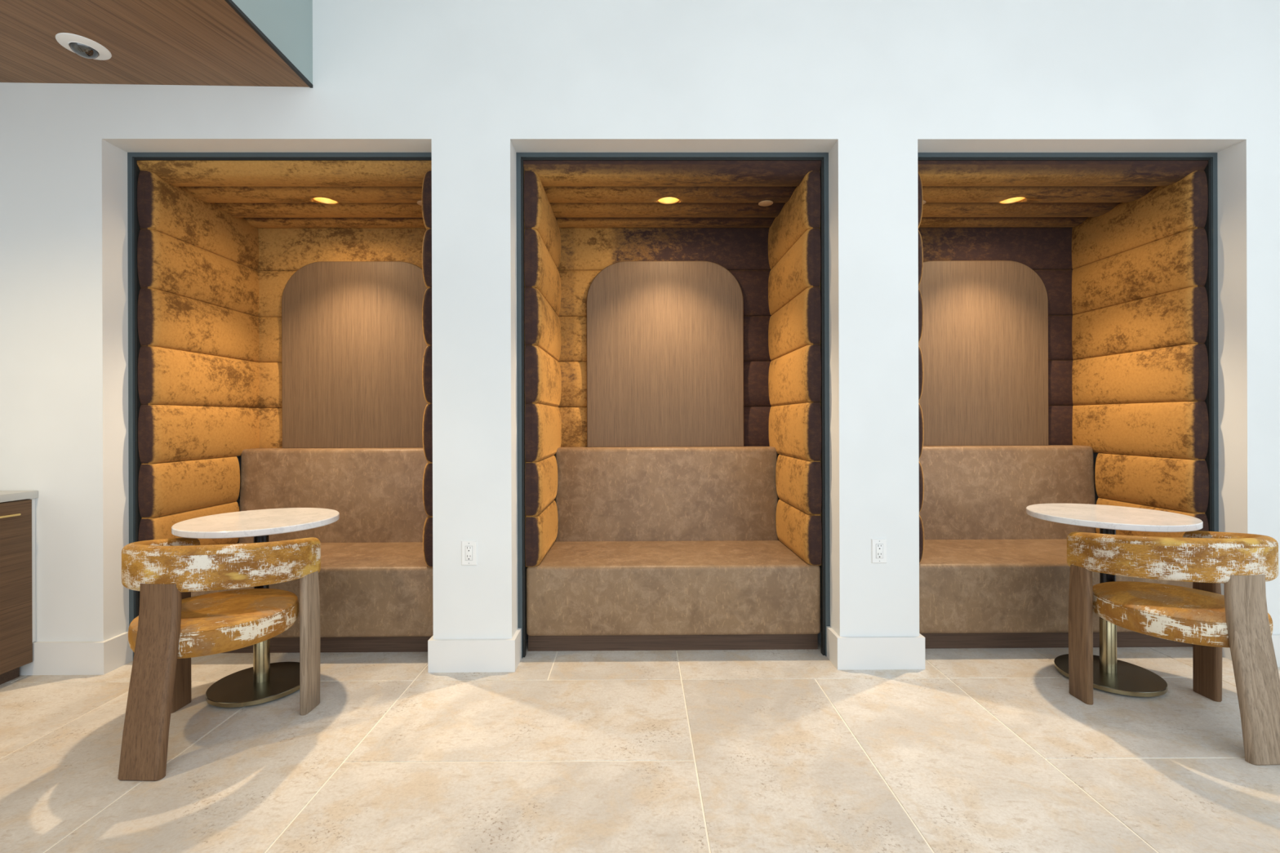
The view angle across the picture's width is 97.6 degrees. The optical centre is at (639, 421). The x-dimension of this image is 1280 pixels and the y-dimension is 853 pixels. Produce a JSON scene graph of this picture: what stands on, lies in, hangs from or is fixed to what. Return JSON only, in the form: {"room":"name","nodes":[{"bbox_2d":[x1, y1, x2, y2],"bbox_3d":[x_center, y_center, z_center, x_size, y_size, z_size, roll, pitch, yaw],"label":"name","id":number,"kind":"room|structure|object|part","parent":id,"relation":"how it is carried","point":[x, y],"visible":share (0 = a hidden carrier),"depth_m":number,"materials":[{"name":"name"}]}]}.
{"room":"common room","nodes":[
{"label":"common room","id":0,"kind":"room"},
{"bbox_2d":[0,0,1279,644],"bbox_3d":[0.538,-0.676,3.230,8.070,3.700,1.148,0,0,0],"label":"wall","id":1,"kind":"structure","parent":0,"point":[873,86],"depth_m":2.65,"materials":[{"name":"paint"}]},
{"bbox_2d":[19,631,133,675],"bbox_3d":[-2.708,1.110,2.689,0.408,0.150,0.151,0,0,0],"label":"baseboard","id":2,"kind":"structure","parent":1,"relation":"attached to","point":[49,658],"depth_m":2.62,"materials":[{"name":"paint"}]},
{"bbox_2d":[0,0,312,88],"bbox_3d":[-2.495,-2.041,-0.643,1.954,0.949,6.552,0,0,0],"label":"ceiling","id":3,"kind":"structure","parent":1,"relation":"attached to","point":[190,42],"depth_m":2.37,"materials":[{"name":"wood"}]},
{"bbox_2d":[55,32,111,60],"bbox_3d":[-2.348,-1.562,2.368,0.170,0.041,0.170,0,0,0],"label":"recessed light","id":4,"kind":"object","parent":3,"relation":"in","point":[85,47],"visible":1,"depth_m":2.34,"materials":[{"name":"white plastic"}]},
{"bbox_2d":[127,152,431,657],"bbox_3d":[-1.754,-0.073,2.794,1.545,2.511,0.045,0,0,0],"label":"trim","id":5,"kind":"structure","parent":1,"relation":"attached to","point":[133,170],"depth_m":2.77,"materials":[{"name":"grey metal"}]},
{"bbox_2d":[137,160,432,567],"bbox_3d":[-1.758,-0.291,3.209,1.497,2.054,0.856,0,0,0],"label":"lining","id":6,"kind":"object","parent":1,"relation":"attached to","point":[220,243],"visible":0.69,"depth_m":3.06,"materials":[{"name":"fabric"}]},
{"bbox_2d":[312,197,338,204],"bbox_3d":[-1.760,-1.278,3.137,0.140,0.078,0.140,0,0,0],"label":"recessed light","id":7,"kind":"object","parent":6,"relation":"attached to","point":[322,200],"visible":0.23,"depth_m":3.19,"materials":[{"name":"yellow glass"}]},
{"bbox_2d":[281,261,428,448],"bbox_3d":[-1.761,-0.420,3.547,0.996,1.176,0.030,0,0,0],"label":"arched panel","id":8,"kind":"object","parent":6,"relation":"attached to","point":[353,344],"visible":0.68,"depth_m":3.53,"materials":[{"name":"brown wood"}]},
{"bbox_2d":[461,540,477,565],"bbox_3d":[-0.806,0.623,2.641,0.074,0.117,0.009,0,0,0],"label":"wall outlet","id":9,"kind":"object","parent":1,"relation":"attached to","point":[468,548],"visible":1,"depth_m":2.64,"materials":[{"name":"white plastic"}]},
{"bbox_2d":[465,546,472,559],"bbox_3d":[-0.806,0.623,2.638,0.033,0.066,0.003,0,0,0],"label":"socket","id":10,"kind":"object","parent":9,"relation":"attached to","point":[468,549],"depth_m":2.64,"materials":[{"name":"white plastic"}]},
{"bbox_2d":[427,628,521,672],"bbox_3d":[-0.791,1.104,2.704,0.407,0.150,0.151,0,0,0],"label":"baseboard","id":11,"kind":"structure","parent":1,"relation":"attached to","point":[496,655],"depth_m":2.63,"materials":[{"name":"paint"}]},
{"bbox_2d":[523,160,822,566],"bbox_3d":[0.163,-0.297,3.223,1.506,2.054,0.856,0,0,0],"label":"lining","id":12,"kind":"object","parent":1,"relation":"attached to","point":[582,219],"visible":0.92,"depth_m":3.13,"materials":[{"name":"fabric"}]},
{"bbox_2d":[586,261,743,447],"bbox_3d":[0.160,-0.426,3.561,0.996,1.176,0.030,0,0,0],"label":"arched panel","id":13,"kind":"object","parent":12,"relation":"attached to","point":[665,339],"visible":1,"depth_m":3.55,"materials":[{"name":"brown wood"}]},
{"bbox_2d":[657,197,679,204],"bbox_3d":[0.160,-1.285,3.151,0.140,0.078,0.140,0,0,0],"label":"recessed light","id":14,"kind":"object","parent":12,"relation":"attached to","point":[664,200],"visible":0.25,"depth_m":3.21,"materials":[{"name":"yellow glass"}]},
{"bbox_2d":[758,200,773,206],"bbox_3d":[0.710,-1.229,3.165,0.082,0.004,0.082,0,0,0],"label":"sprinkler cover","id":15,"kind":"object","parent":12,"relation":"attached to","point":[763,203],"visible":1,"depth_m":3.16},
{"bbox_2d":[515,152,830,658],"bbox_3d":[0.167,-0.080,2.809,1.554,2.511,0.045,0,0,0],"label":"trim","id":16,"kind":"structure","parent":1,"relation":"attached to","point":[520,157],"depth_m":2.79,"materials":[{"name":"grey metal"}]},
{"bbox_2d":[826,626,924,670],"bbox_3d":[1.138,1.097,2.718,0.415,0.150,0.151,0,0,0],"label":"baseboard","id":17,"kind":"structure","parent":1,"relation":"attached to","point":[885,652],"depth_m":2.64,"materials":[{"name":"paint"}]},
{"bbox_2d":[871,538,886,563],"bbox_3d":[1.134,0.616,2.656,0.074,0.117,0.009,0,0,0],"label":"wall outlet","id":18,"kind":"object","parent":1,"relation":"attached to","point":[878,546],"visible":1,"depth_m":2.65,"materials":[{"name":"white plastic"}]},
{"bbox_2d":[875,544,883,558],"bbox_3d":[1.134,0.616,2.653,0.033,0.066,0.003,0,0,0],"label":"socket","id":19,"kind":"object","parent":18,"relation":"attached to","point":[879,548],"depth_m":2.65,"materials":[{"name":"white plastic"}]},
{"bbox_2d":[917,160,1208,563],"bbox_3d":[2.106,-0.304,3.238,1.526,2.054,0.856,0,0,0],"label":"lining","id":20,"kind":"object","parent":1,"relation":"attached to","point":[1118,250],"visible":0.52,"depth_m":3.12,"materials":[{"name":"fabric"}]},
{"bbox_2d":[918,260,1048,445],"bbox_3d":[2.103,-0.433,3.576,0.996,1.176,0.030,0,0,0],"label":"arched panel","id":21,"kind":"object","parent":20,"relation":"attached to","point":[983,344],"visible":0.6,"depth_m":3.56,"materials":[{"name":"brown wood"}]},
{"bbox_2d":[998,196,1025,204],"bbox_3d":[2.103,-1.291,3.166,0.140,0.078,0.140,0,0,0],"label":"recessed light","id":22,"kind":"object","parent":20,"relation":"attached to","point":[1012,200],"visible":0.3,"depth_m":3.22,"materials":[{"name":"yellow glass"}]},
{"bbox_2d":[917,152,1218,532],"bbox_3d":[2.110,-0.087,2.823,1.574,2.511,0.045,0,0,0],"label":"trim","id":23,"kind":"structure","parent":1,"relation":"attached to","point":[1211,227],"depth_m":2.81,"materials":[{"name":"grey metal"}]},
{"bbox_2d":[1222,633,1279,666],"bbox_3d":[3.733,1.088,2.737,1.700,0.150,0.151,0,0,0],"label":"baseboard","id":24,"kind":"structure","parent":1,"relation":"attached to","point":[1226,653],"depth_m":2.66,"materials":[{"name":"paint"}]},
{"bbox_2d":[0,638,1279,852],"bbox_3d":[0.568,1.224,-0.155,8.080,0.100,7.719,0,0,0],"label":"floor","id":25,"kind":"structure","parent":0,"point":[973,750],"depth_m":1.93,"materials":[{"name":"tile"}]},
{"bbox_2d":[0,497,35,684],"bbox_3d":[-3.130,0.774,1.777,0.682,0.826,1.702,0,0,0],"label":"base cabinet","id":26,"kind":"object","parent":25,"relation":"on","point":[17,517],"visible":0.98,"depth_m":2.54,"materials":[{"name":"brown wood"}]},
{"bbox_3d":[-2.800,0.421,2.422,0.010,0.010,0.220,0,0,0],"label":"handle","id":27,"kind":"part","parent":26,"relation":"part of","materials":[{"name":"gold metal"}]},
{"bbox_2d":[0,490,38,502],"bbox_3d":[-3.149,0.344,1.766,0.663,0.034,1.720,0,0,0],"label":"countertop","id":28,"kind":"structure","parent":26,"relation":"on","point":[5,495],"depth_m":2.55,"materials":[{"name":"stone"}]},
{"bbox_2d":[117,537,320,781],"bbox_3d":[-1.635,0.808,2.137,0.592,0.748,0.603,0,0,2],"label":"barrel chair","id":29,"kind":"object","parent":25,"relation":"on","point":[171,627],"visible":1,"depth_m":1.96,"materials":[{"name":"gold fabric"}]},
{"bbox_3d":[-1.649,0.869,1.890,0.146,0.625,0.108,0,0,2],"label":"leg","id":30,"kind":"part","parent":29,"relation":"part of","materials":[{"name":"brown wood"}]},
{"bbox_3d":[-1.905,0.882,2.315,0.036,0.600,0.106,0,0,2],"label":"leg","id":31,"kind":"part","parent":29,"relation":"part of","materials":[{"name":"brown wood"}]},
{"bbox_3d":[-1.634,0.768,2.178,0.530,0.116,0.522,0,0,2],"label":"seat","id":32,"kind":"part","parent":29,"relation":"part of","materials":[{"name":"orange fabric"}]},
{"bbox_3d":[-1.636,0.539,2.146,0.592,0.211,0.468,0,0,2],"label":"backrest","id":33,"kind":"part","parent":29,"relation":"part of","materials":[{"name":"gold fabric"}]},
{"bbox_3d":[-1.353,0.881,2.297,0.036,0.600,0.106,0,0,2],"label":"leg","id":34,"kind":"part","parent":29,"relation":"part of","materials":[{"name":"brown wood"}]},
{"bbox_2d":[171,507,339,707],"bbox_3d":[-1.681,0.807,2.488,0.612,0.750,0.612,0,0,0],"label":"round table","id":35,"kind":"object","parent":25,"relation":"on","point":[264,682],"visible":0.8,"depth_m":2.43,"materials":[{"name":"white stone"}]},
{"bbox_3d":[-1.680,1.161,2.488,0.394,0.025,0.394,0,0,0],"label":"plate","id":36,"kind":"part","parent":35,"relation":"part of","materials":[{"name":"brown metal"}]},
{"bbox_2d":[191,447,433,653],"bbox_3d":[-1.754,0.676,3.191,1.479,1.012,0.785,0,0,0],"label":"bench","id":37,"kind":"object","parent":25,"relation":"on","point":[375,580],"visible":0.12,"depth_m":3.39,"materials":[{"name":"brown leather"}]},
{"bbox_3d":[-1.753,0.911,3.103,1.479,0.354,0.608,0,0,0],"label":"seat","id":38,"kind":"part","parent":37,"relation":"part of","materials":[{"name":"brown leather"}]},
{"bbox_3d":[-1.757,0.456,3.488,1.357,0.572,0.192,0,0,0],"label":"backrest","id":39,"kind":"part","parent":37,"relation":"part of","materials":[{"name":"brown leather"}]},
{"bbox_2d":[526,446,820,651],"bbox_3d":[0.166,0.669,3.206,1.488,1.012,0.785,0,0,0],"label":"bench","id":40,"kind":"object","parent":25,"relation":"on","point":[654,548],"visible":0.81,"depth_m":2.91,"materials":[{"name":"brown leather"}]},
{"bbox_3d":[0.163,0.449,3.502,1.366,0.572,0.192,0,0,0],"label":"backrest","id":41,"kind":"part","parent":40,"relation":"part of","materials":[{"name":"brown leather"}]},
{"bbox_3d":[0.168,0.905,3.117,1.488,0.354,0.608,0,0,0],"label":"seat","id":42,"kind":"part","parent":40,"relation":"part of","materials":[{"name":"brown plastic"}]},
{"bbox_2d":[919,444,1192,648],"bbox_3d":[2.109,0.663,3.220,1.508,1.012,0.785,0,0,0],"label":"bench","id":43,"kind":"object","parent":25,"relation":"on","point":[993,574],"visible":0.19,"depth_m":3.14,"materials":[{"name":"brown leather"}]},
{"bbox_3d":[2.106,0.443,3.517,1.386,0.572,0.192,0,0,0],"label":"backrest","id":44,"kind":"part","parent":43,"relation":"part of","materials":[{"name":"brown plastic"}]},
{"bbox_3d":[2.111,0.898,3.132,1.508,0.354,0.608,0,0,0],"label":"seat","id":45,"kind":"part","parent":43,"relation":"part of","materials":[{"name":"brown leather"}]},
{"bbox_2d":[1026,503,1203,697],"bbox_3d":[2.130,0.794,2.550,0.612,0.750,0.612,0,0,0],"label":"round table","id":46,"kind":"object","parent":25,"relation":"on","point":[1110,674],"visible":0.81,"depth_m":2.49,"materials":[{"name":"white stone"}]},
{"bbox_3d":[2.131,1.148,2.550,0.394,0.025,0.394,0,0,0],"label":"plate","id":47,"kind":"part","parent":46,"relation":"part of","materials":[{"name":"brown metal"}]},
{"bbox_2d":[1066,530,1279,765],"bbox_3d":[2.138,0.795,2.201,0.592,0.748,0.603,0,0,-2],"label":"barrel chair","id":48,"kind":"object","parent":25,"relation":"on","point":[1238,620],"visible":1,"depth_m":2.06,"materials":[{"name":"gold fabric"}]},
{"bbox_3d":[1.856,0.870,2.359,0.036,0.600,0.106,0,0,-2],"label":"leg","id":49,"kind":"part","parent":48,"relation":"part of","materials":[{"name":"brown wood"}]},
{"bbox_3d":[2.136,0.527,2.209,0.592,0.211,0.468,0,0,-2],"label":"backrest","id":50,"kind":"part","parent":48,"relation":"part of","materials":[{"name":"gold fabric"}]},
{"bbox_3d":[2.136,0.755,2.241,0.530,0.116,0.522,0,0,-2],"label":"seat","id":51,"kind":"part","parent":48,"relation":"part of","materials":[{"name":"orange fabric"}]},
{"bbox_3d":[2.407,0.868,2.379,0.036,0.600,0.106,0,0,-2],"label":"leg","id":52,"kind":"part","parent":48,"relation":"part of","materials":[{"name":"brown wood"}]},
{"bbox_3d":[2.151,0.856,1.953,0.146,0.625,0.108,0,0,-2],"label":"leg","id":53,"kind":"part","parent":48,"relation":"part of","materials":[{"name":"brown wood"}]}
]}

